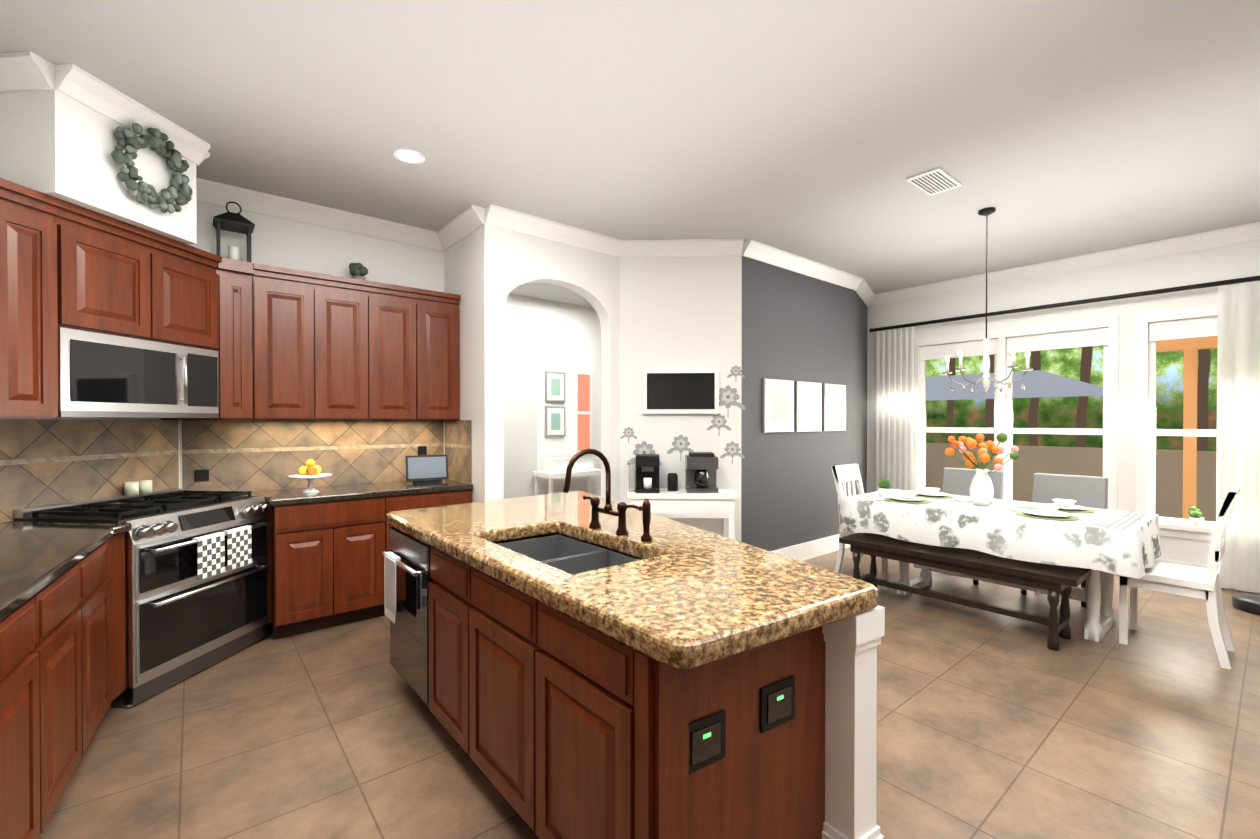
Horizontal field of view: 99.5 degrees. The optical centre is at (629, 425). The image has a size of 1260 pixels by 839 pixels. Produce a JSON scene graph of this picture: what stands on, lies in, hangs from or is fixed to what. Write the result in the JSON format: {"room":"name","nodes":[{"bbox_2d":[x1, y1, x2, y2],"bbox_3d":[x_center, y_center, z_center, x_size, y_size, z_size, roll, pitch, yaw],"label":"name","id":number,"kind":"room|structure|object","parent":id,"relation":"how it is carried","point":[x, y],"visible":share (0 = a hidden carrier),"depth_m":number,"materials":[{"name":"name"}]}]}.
{"room":"kitchen","nodes":[
{"label":"kitchen","id":0,"kind":"room"},
{"bbox_2d":[0,90,196,243],"bbox_3d":[-2.803,-1.337,2.772,0.510,0.569,0.700,0,0,6],"label":"soffit","id":1,"kind":"structure","parent":0,"point":[56,144],"depth_m":2.49,"materials":[{"name":"white paint"}]},
{"bbox_2d":[111,123,192,212],"bbox_3d":[-2.489,-1.343,2.795,0.086,0.415,0.414,0,0,6],"label":"wreath","id":2,"kind":"object","parent":1,"relation":"attached to","point":[179,191],"visible":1,"depth_m":2.76,"materials":[{"name":"grey"}]},
{"bbox_2d":[2,201,866,550],"bbox_3d":[1.528,-0.117,2.196,8.526,3.000,8.020,0,1,-39],"label":"wall","id":3,"kind":"structure","parent":0,"point":[756,321],"depth_m":4.81,"materials":[{"name":"white paint"}]},
{"bbox_2d":[0,419,183,521],"bbox_3d":[-3.040,0.218,2.894,0.889,0.500,0.893,0,1,-39],"label":"tile backsplash","id":4,"kind":"structure","parent":3,"relation":"attached to","point":[44,462],"depth_m":2.95,"materials":[{"name":"tile"}]},
{"bbox_2d":[0,51,209,165],"bbox_3d":[-2.758,-1.566,2.766,0.600,0.110,0.880,0,0,6],"label":"crown molding","id":5,"kind":"structure","parent":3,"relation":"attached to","point":[26,71],"depth_m":2.49,"materials":[{"name":"white wood"}]},
{"bbox_2d":[0,178,221,418],"bbox_3d":[-2.830,-0.542,2.801,0.439,1.020,1.138,0,0,6],"label":"upper cabinet","id":6,"kind":"object","parent":3,"relation":"attached to","point":[65,264],"visible":0.96,"depth_m":2.56,"materials":[{"name":"brown wood"}]},
{"bbox_2d":[56,327,218,417],"bbox_3d":[-2.810,-0.253,2.941,0.454,0.420,0.854,0,0,6],"label":"microwave","id":7,"kind":"object","parent":6,"relation":"attached to","point":[100,375],"visible":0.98,"depth_m":2.82,"materials":[{"name":"silver metal"}]},
{"bbox_2d":[160,257,235,419],"bbox_3d":[-2.789,-0.546,3.424,0.351,1.020,0.393,0,1,-39],"label":"upper cabinet","id":8,"kind":"object","parent":3,"relation":"attached to","point":[226,350],"depth_m":3.38,"materials":[{"name":"brown wood"}]},
{"bbox_2d":[213,202,254,261],"bbox_3d":[-2.659,-1.279,3.581,0.220,0.444,0.220,0,1,-39],"label":"lantern","id":9,"kind":"object","parent":8,"relation":"on","point":[233,222],"visible":0.83,"depth_m":3.56,"materials":[{"name":"black metal"}]},
{"bbox_2d":[232,259,267,419],"bbox_3d":[-2.607,-0.547,3.573,0.245,1.020,0.393,0,1,-39],"label":"upper cabinet","id":10,"kind":"object","parent":3,"relation":"attached to","point":[250,280],"depth_m":3.48,"materials":[{"name":"brown wood"}]},
{"bbox_2d":[268,269,327,419],"bbox_3d":[-2.436,-0.530,3.728,0.477,0.985,0.370,0,1,-39],"label":"upper cabinet","id":11,"kind":"object","parent":3,"relation":"attached to","point":[294,344],"depth_m":3.64,"materials":[{"name":"brown wood"}]},
{"bbox_2d":[184,420,443,490],"bbox_3d":[-2.296,0.210,4.090,1.742,0.500,0.002,0,1,-39],"label":"tile backsplash","id":12,"kind":"structure","parent":3,"relation":"attached to","point":[238,455],"depth_m":3.95,"materials":[{"name":"tile"}]},
{"bbox_2d":[195,469,208,480],"bbox_3d":[-2.888,0.336,3.599,0.075,0.075,0.010,0,1,-39],"label":"outlet","id":13,"kind":"object","parent":12,"relation":"attached to","point":[202,475],"depth_m":3.60,"materials":[{"name":"black plastic"}]},
{"bbox_2d":[418,446,426,454],"bbox_3d":[-1.760,0.212,4.522,0.070,0.070,0.010,0,1,-39],"label":"outlet","id":14,"kind":"object","parent":12,"relation":"attached to","point":[422,450],"depth_m":4.52,"materials":[{"name":"black plastic"}]},
{"bbox_2d":[328,277,379,419],"bbox_3d":[-2.170,-0.532,3.954,0.472,0.985,0.358,0,1,-39],"label":"upper cabinet","id":15,"kind":"object","parent":3,"relation":"attached to","point":[353,306],"depth_m":3.86,"materials":[{"name":"brown wood"}]},
{"bbox_2d":[349,263,367,279],"bbox_3d":[-2.070,-1.152,4.067,0.121,0.183,0.129,0,1,-39],"label":"potted plant","id":16,"kind":"object","parent":15,"relation":"on","point":[359,271],"visible":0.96,"depth_m":4.03,"materials":[{"name":"grey"}]},
{"bbox_2d":[380,285,427,419],"bbox_3d":[-1.902,-0.533,4.173,0.472,0.985,0.358,0,1,-39],"label":"upper cabinet","id":17,"kind":"object","parent":3,"relation":"attached to","point":[403,312],"depth_m":4.08,"materials":[{"name":"brown wood"}]},
{"bbox_2d":[428,293,460,419],"bbox_3d":[-1.659,-0.535,4.372,0.408,0.985,0.358,0,1,-39],"label":"upper cabinet","id":18,"kind":"object","parent":3,"relation":"attached to","point":[443,312],"depth_m":4.28,"materials":[{"name":"brown wood"}]},
{"bbox_2d":[445,420,471,483],"bbox_3d":[-1.429,0.207,4.418,0.002,0.500,0.576,0,1,-39],"label":"tile backsplash","id":19,"kind":"structure","parent":3,"relation":"attached to","point":[458,438],"depth_m":4.39,"materials":[{"name":"tile"}]},
{"bbox_2d":[642,369,718,413],"bbox_3d":[0.452,-0.305,4.771,0.680,0.400,0.046,0,0,3],"label":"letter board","id":20,"kind":"object","parent":3,"relation":"attached to","point":[680,391],"visible":0.93,"depth_m":4.75,"materials":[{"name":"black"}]},
{"bbox_2d":[620,366,745,464],"bbox_3d":[0.472,-0.051,4.796,1.124,0.972,0.003,0,0,3],"label":"decals","id":21,"kind":"object","parent":3,"relation":"attached to","point":[728,396],"visible":0.92,"depth_m":4.78,"materials":[{"name":"grey"}]},
{"bbox_2d":[196,178,1259,305],"bbox_3d":[1.543,-1.557,2.193,8.319,0.120,7.788,0,1,-39],"label":"crown molding","id":22,"kind":"structure","parent":3,"relation":"attached to","point":[470,219],"depth_m":4.57,"materials":[{"name":"white wood"}]},
{"bbox_2d":[762,378,797,431],"bbox_3d":[1.422,-0.187,5.096,0.465,0.500,0.033,0,1,-39],"label":"picture frame","id":23,"kind":"object","parent":3,"relation":"attached to","point":[778,405],"depth_m":5.07,"materials":[{"name":"silver metal"}]},
{"bbox_2d":[798,381,825,431],"bbox_3d":[1.815,-0.190,5.417,0.440,0.500,0.033,0,1,-39],"label":"picture frame","id":24,"kind":"object","parent":3,"relation":"attached to","point":[811,395],"depth_m":5.42,"materials":[{"name":"silver metal"}]},
{"bbox_2d":[826,383,845,430],"bbox_3d":[2.198,-0.192,5.731,0.430,0.500,0.033,0,1,-39],"label":"picture frame","id":25,"kind":"object","parent":3,"relation":"attached to","point":[835,393],"depth_m":5.72,"materials":[{"name":"silver metal"}]},
{"bbox_2d":[771,534,1259,593],"bbox_3d":[3.056,1.293,2.922,5.026,0.170,6.950,0,1,-39],"label":"baseboard","id":26,"kind":"structure","parent":3,"relation":"attached to","point":[812,549],"depth_m":5.40,"materials":[{"name":"white wood"}]},
{"bbox_2d":[869,275,1259,331],"bbox_3d":[4.326,-1.188,5.213,0.124,0.050,4.014,0,1,-39],"label":"curtain rod","id":27,"kind":"object","parent":3,"relation":"attached to","point":[1186,287],"visible":1,"depth_m":5.09,"materials":[{"name":"black metal"}]},
{"bbox_2d":[875,327,915,491],"bbox_3d":[3.230,0.081,6.500,0.070,2.505,0.480,0,1,-39],"label":"curtain","id":28,"kind":"object","parent":27,"relation":"hanging from","point":[896,407],"visible":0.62,"depth_m":6.50,"materials":[{"name":"white fabric"}]},
{"bbox_2d":[1216,281,1259,592],"bbox_3d":[5.188,0.097,4.110,0.070,2.505,0.900,0,1,-39],"label":"curtain","id":29,"kind":"object","parent":27,"relation":"hanging from","point":[1238,403],"visible":0.91,"depth_m":4.36,"materials":[{"name":"white fabric"}]},
{"bbox_2d":[477,224,619,502],"bbox_3d":[-0.596,-0.133,4.503,1.390,3.000,0.140,0,1,-39],"label":"wall","id":30,"kind":"structure","parent":0,"point":[508,261],"depth_m":4.19,"materials":[{"name":"white paint"}]},
{"bbox_2d":[503,294,600,498],"bbox_3d":[-1.184,-0.151,7.043,3.940,3.000,0.124,0,1,-39],"label":"wall","id":31,"kind":"structure","parent":0,"point":[541,337],"depth_m":6.99,"materials":[{"name":"white paint"}]},
{"bbox_2d":[545,406,564,436],"bbox_3d":[-0.996,-0.051,7.098,0.300,0.400,0.035,0,1,-39],"label":"picture","id":32,"kind":"object","parent":31,"relation":"attached to","point":[554,415],"depth_m":7.08,"materials":[{"name":"silver metal"}]},
{"bbox_2d":[545,371,564,401],"bbox_3d":[-0.996,-0.511,7.095,0.300,0.400,0.035,0,1,-39],"label":"picture","id":33,"kind":"object","parent":31,"relation":"attached to","point":[554,381],"depth_m":7.08,"materials":[{"name":"silver metal"}]},
{"bbox_2d":[574,370,591,453],"bbox_3d":[-0.647,-0.178,7.381,0.280,1.150,0.038,0,1,-39],"label":"wall art","id":34,"kind":"object","parent":31,"relation":"in","point":[582,410],"depth_m":7.36},
{"bbox_2d":[0,0,1259,307],"bbox_3d":[0.963,-1.651,3.417,10.000,0.050,12.000,0,1,-39],"label":"ceiling","id":35,"kind":"structure","parent":0,"point":[822,130],"depth_m":2.76,"materials":[{"name":"grey paint"}]},
{"bbox_2d":[393,149,424,163],"bbox_3d":[-1.331,-1.621,3.219,0.177,0.006,0.177,0,1,39],"label":"recessed light","id":36,"kind":"object","parent":35,"relation":"in","point":[410,156],"visible":1,"depth_m":3.19,"materials":[{"name":"white"}]},
{"bbox_2d":[906,167,961,194],"bbox_3d":[2.028,-1.619,3.553,0.380,0.016,0.200,0,1,-39],"label":"ceiling vent","id":37,"kind":"object","parent":35,"relation":"in","point":[935,181],"visible":1,"depth_m":3.53,"materials":[{"name":"white metal"}]},
{"bbox_2d":[943,207,1032,392],"bbox_3d":[2.687,-0.941,4.064,0.584,1.378,0.557,0,1,-39],"label":"chandelier","id":38,"kind":"object","parent":35,"relation":"hanging from","point":[986,378],"visible":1,"depth_m":4.03,"materials":[{"name":"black metal"}]},
{"bbox_2d":[39,547,1259,838],"bbox_3d":[0.553,1.401,3.102,8.940,0.050,12.000,0,1,-39],"label":"floor","id":39,"kind":"structure","parent":0,"point":[993,725],"depth_m":2.34,"materials":[{"name":"tile"}]},
{"bbox_2d":[0,582,55,838],"bbox_3d":[-1.990,0.954,1.270,0.704,0.870,0.588,0,0,-34],"label":"base cabinet","id":40,"kind":"object","parent":39,"relation":"on","point":[55,687],"depth_m":1.58,"materials":[{"name":"brown wood"}]},
{"bbox_2d":[0,520,123,620],"bbox_3d":[-1.643,0.503,0.736,1.080,0.040,4.755,0,1,-39],"label":"countertop","id":41,"kind":"structure","parent":40,"relation":"on","point":[36,557],"depth_m":2.02,"materials":[{"name":"stone"}]},
{"bbox_2d":[53,552,95,805],"bbox_3d":[-2.250,0.951,1.649,0.704,0.870,0.588,0,0,-34],"label":"base cabinet","id":42,"kind":"object","parent":39,"relation":"on","point":[75,696],"depth_m":1.95,"materials":[{"name":"brown wood"}]},
{"bbox_2d":[92,542,110,731],"bbox_3d":[-2.492,0.949,2.002,0.704,0.870,0.524,0,0,-34],"label":"base cabinet","id":43,"kind":"object","parent":39,"relation":"on","point":[101,672],"depth_m":2.28,"materials":[{"name":"brown wood"}]},
{"bbox_2d":[104,533,125,701],"bbox_3d":[-2.811,0.896,2.454,0.734,0.770,0.626,0,1,-39],"label":"base cabinet","id":44,"kind":"object","parent":39,"relation":"on","point":[116,560],"depth_m":2.52,"materials":[{"name":"brown wood"}]},
{"bbox_2d":[124,523,131,532],"bbox_3d":[-2.388,0.490,2.525,0.037,0.040,0.120,0,1,-39],"label":"countertop","id":45,"kind":"structure","parent":44,"relation":"on","point":[127,526],"depth_m":2.55,"materials":[{"name":"stone"}]},
{"bbox_2d":[14,488,270,708],"bbox_3d":[-2.661,0.897,3.044,0.721,0.960,0.854,0,0,6],"label":"range","id":46,"kind":"object","parent":39,"relation":"on","point":[197,565],"visible":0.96,"depth_m":2.88,"materials":[{"name":"silver metal"}]},
{"bbox_2d":[124,480,151,495],"bbox_3d":[-2.952,0.375,3.205,0.064,0.078,0.144,0,0,6],"label":"candle jar","id":47,"kind":"object","parent":46,"relation":"on","point":[137,487],"visible":0.94,"depth_m":3.18,"materials":[{"name":"white wax"}]},
{"bbox_2d":[266,503,273,626],"bbox_3d":[-2.621,0.889,3.445,0.475,0.770,0.589,0,1,-39],"label":"base cabinet","id":48,"kind":"object","parent":39,"relation":"on","point":[270,517],"depth_m":3.44,"materials":[{"name":"brown wood"}]},
{"bbox_2d":[269,496,396,639],"bbox_3d":[-2.147,0.936,3.813,0.719,0.870,0.622,0,1,-39],"label":"base cabinet","id":49,"kind":"object","parent":39,"relation":"on","point":[328,558],"depth_m":3.54,"materials":[{"name":"brown wood"}]},
{"bbox_2d":[241,479,472,505],"bbox_3d":[-2.104,0.481,3.843,1.773,0.040,0.624,0,1,-39],"label":"countertop","id":50,"kind":"structure","parent":49,"relation":"on","point":[287,496],"depth_m":3.78,"materials":[{"name":"stone"}]},
{"bbox_2d":[287,459,331,492],"bbox_3d":[-2.215,0.347,3.697,0.270,0.230,0.270,0,1,-39],"label":"cake stand","id":51,"kind":"object","parent":50,"relation":"on","point":[309,471],"visible":1,"depth_m":3.66,"materials":[{"name":"white ceramic"}]},
{"bbox_2d":[405,455,447,483],"bbox_3d":[-1.634,0.350,4.302,0.320,0.217,0.100,0,0,-31],"label":"smart display","id":52,"kind":"object","parent":50,"relation":"on","point":[426,468],"visible":1,"depth_m":4.29,"materials":[{"name":"black"}]},
{"bbox_2d":[397,489,471,510],"bbox_3d":[-1.693,0.934,4.185,0.708,0.870,0.622,0,1,-39],"label":"base cabinet","id":53,"kind":"object","parent":39,"relation":"on","point":[424,500],"depth_m":3.97,"materials":[{"name":"brown wood"}]},
{"bbox_2d":[533,457,600,494],"bbox_3d":[-0.767,0.885,6.968,0.900,0.930,0.420,0,1,-39],"label":"console","id":54,"kind":"object","parent":39,"relation":"on","point":[553,468],"visible":0.44,"depth_m":6.79,"materials":[{"name":"white wood"}]},
{"bbox_2d":[382,527,824,838],"bbox_3d":[-0.257,0.959,2.358,1.098,0.845,2.226,0,1,-39],"label":"kitchen island","id":55,"kind":"object","parent":39,"relation":"on","point":[556,724],"visible":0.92,"depth_m":1.52,"materials":[{"name":"brown wood"}]},
{"bbox_2d":[386,491,877,668],"bbox_3d":[-0.112,0.503,2.446,1.337,0.064,2.428,0,1,-39],"label":"island countertop","id":56,"kind":"structure","parent":55,"relation":"on","point":[682,595],"depth_m":1.66,"materials":[{"name":"beige stone"}]},
{"bbox_2d":[497,535,638,573],"bbox_3d":[-0.274,0.643,2.174,0.442,0.208,0.792,0,1,-39],"label":"sink","id":57,"kind":"object","parent":56,"relation":"in","point":[567,555],"visible":0.06,"depth_m":2.44,"materials":[{"name":"silver metal"}]},
{"bbox_2d":[563,449,651,541],"bbox_3d":[-0.156,0.286,2.288,0.264,0.371,0.500,0,1,-39],"label":"faucet","id":58,"kind":"object","parent":56,"relation":"on","point":[620,513],"visible":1,"depth_m":2.29,"materials":[{"name":"brown metal"}]},
{"bbox_2d":[627,488,738,539],"bbox_3d":[0.443,0.966,4.597,0.920,0.800,0.380,0,0,3],"label":"console table","id":59,"kind":"object","parent":39,"relation":"on","point":[679,503],"visible":0.44,"depth_m":4.42,"materials":[{"name":"white wood"}]},
{"bbox_2d":[822,605,884,838],"bbox_3d":[0.662,0.964,1.612,0.140,0.845,0.140,0,0,-33],"label":"island column","id":60,"kind":"structure","parent":39,"relation":"on","point":[852,642],"depth_m":1.57,"materials":[{"name":"white wood"}]},
{"bbox_2d":[831,464,887,589],"bbox_3d":[2.126,0.865,4.729,0.440,1.000,0.510,0,1,-39],"label":"chair","id":61,"kind":"object","parent":39,"relation":"on","point":[848,473],"visible":0.44,"depth_m":4.77,"materials":[{"name":"white wood"}]},
{"bbox_2d":[839,533,1090,650],"bbox_3d":[2.312,1.141,3.856,0.380,0.460,1.500,0,1,-39],"label":"bench","id":62,"kind":"object","parent":39,"relation":"on","point":[1055,581],"visible":0.92,"depth_m":3.62,"materials":[{"name":"brown wood"}]},
{"bbox_2d":[930,468,1002,584],"bbox_3d":[3.031,0.889,4.870,0.579,0.950,0.480,0,1,-39],"label":"chair","id":63,"kind":"object","parent":39,"relation":"on","point":[957,481],"visible":0.17,"depth_m":5.03,"materials":[{"name":"grey fabric"}]},
{"bbox_2d":[897,561,1114,641],"bbox_3d":[2.687,0.990,4.052,0.910,0.760,1.770,0,1,-39],"label":"dining table","id":64,"kind":"object","parent":39,"relation":"on","point":[1096,592],"visible":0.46,"depth_m":3.67,"materials":[{"name":"white wood"}]},
{"bbox_2d":[840,489,1161,578],"bbox_3d":[2.687,0.740,4.050,1.004,0.272,1.864,0,1,-39],"label":"tablecloth","id":65,"kind":"object","parent":64,"relation":"on","point":[1122,543],"visible":0.98,"depth_m":3.57,"materials":[{"name":"white fabric"}]},
{"bbox_2d":[878,479,890,496],"bbox_3d":[2.162,0.525,4.539,0.098,0.150,0.110,0,1,-39],"label":"potted plant","id":66,"kind":"object","parent":65,"relation":"on","point":[884,485],"visible":1,"depth_m":4.51,"materials":[{"name":"white ceramic"}]},
{"bbox_2d":[884,490,937,503],"bbox_3d":[2.219,0.570,4.266,0.336,0.064,0.336,0,1,42],"label":"place setting","id":67,"kind":"object","parent":65,"relation":"on","point":[918,497],"depth_m":4.27,"materials":[{"name":"green"}]},
{"bbox_2d":[922,487,953,498],"bbox_3d":[2.567,0.568,4.551,0.336,0.064,0.336,0,1,42],"label":"place setting","id":68,"kind":"object","parent":65,"relation":"on","point":[941,495],"depth_m":4.49,"materials":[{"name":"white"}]},
{"bbox_2d":[945,433,1018,505],"bbox_3d":[2.675,0.329,4.069,0.422,0.550,0.480,0,1,-39],"label":"vase","id":69,"kind":"object","parent":65,"relation":"on","point":[981,489],"visible":1,"depth_m":4.01,"materials":[{"name":"white ceramic"}]},
{"bbox_2d":[1015,503,1082,520],"bbox_3d":[2.789,0.575,3.570,0.336,0.064,0.336,0,1,42],"label":"place setting","id":70,"kind":"object","parent":65,"relation":"on","point":[1057,509],"depth_m":3.57,"materials":[{"name":"green"}]},
{"bbox_2d":[1052,499,1094,512],"bbox_3d":[3.137,0.573,3.855,0.336,0.064,0.336,0,1,42],"label":"place setting","id":71,"kind":"object","parent":65,"relation":"on","point":[1084,510],"depth_m":3.81,"materials":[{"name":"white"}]},
{"bbox_2d":[1021,473,1107,607],"bbox_3d":[3.487,0.893,4.312,0.579,0.950,0.480,0,1,-39],"label":"chair","id":72,"kind":"object","parent":39,"relation":"on","point":[1089,491],"visible":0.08,"depth_m":4.40,"materials":[{"name":"grey fabric"}]},
{"bbox_2d":[1117,487,1240,669],"bbox_3d":[3.392,0.875,3.310,0.440,1.000,0.510,0,1,-39],"label":"chair","id":73,"kind":"object","parent":39,"relation":"on","point":[1193,582],"visible":0.92,"depth_m":3.20,"materials":[{"name":"white wood"}]},
{"bbox_2d":[1232,593,1259,614],"bbox_3d":[4.693,1.328,3.933,0.340,0.085,0.340,0,1,-39],"label":"robot vacuum","id":74,"kind":"object","parent":39,"relation":"on","point":[1248,602],"visible":1,"depth_m":3.94,"materials":[{"name":"grey"}]},
{"bbox_2d":[867,239,1259,564],"bbox_3d":[5.180,-0.133,4.386,0.140,3.000,6.540,0,1,-39],"label":"wall","id":75,"kind":"structure","parent":0,"point":[1229,262],"depth_m":5.01,"materials":[{"name":"white paint"}]},
{"bbox_2d":[916,304,1217,540],"bbox_3d":[4.357,-0.024,5.315,0.147,2.010,2.960,0,1,-39],"label":"window frames","id":76,"kind":"structure","parent":75,"relation":"in","point":[1107,336],"depth_m":5.08,"materials":[{"name":"white wood"}]},
{"bbox_2d":[1188,506,1203,526],"bbox_3d":[4.903,0.790,4.624,0.113,0.172,0.099,0,1,-39],"label":"potted plant","id":77,"kind":"object","parent":76,"relation":"on","point":[1196,519],"visible":1,"depth_m":4.60,"materials":[{"name":"white ceramic"}]},
{"label":"outside","id":78,"kind":"structure","parent":0,"visible":0},
{"bbox_2d":[926,345,1216,450],"bbox_3d":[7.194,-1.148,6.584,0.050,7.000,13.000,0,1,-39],"label":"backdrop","id":79,"kind":"structure","parent":78,"point":[1083,364],"depth_m":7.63,"materials":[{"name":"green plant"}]},
{"bbox_3d":[6.107,1.393,5.711,2.960,0.050,13.000,0,1,-39],"label":"ground","id":80,"kind":"structure","parent":78,"visible":0},
{"bbox_2d":[925,336,1217,521],"bbox_3d":[6.239,0.153,6.457,1.400,2.400,8.000,0,1,-39],"label":"pergola","id":81,"kind":"object","parent":80,"relation":"on","point":[1185,478],"visible":0.31,"depth_m":7.22,"materials":[{"name":"brown wood"}]}
]}

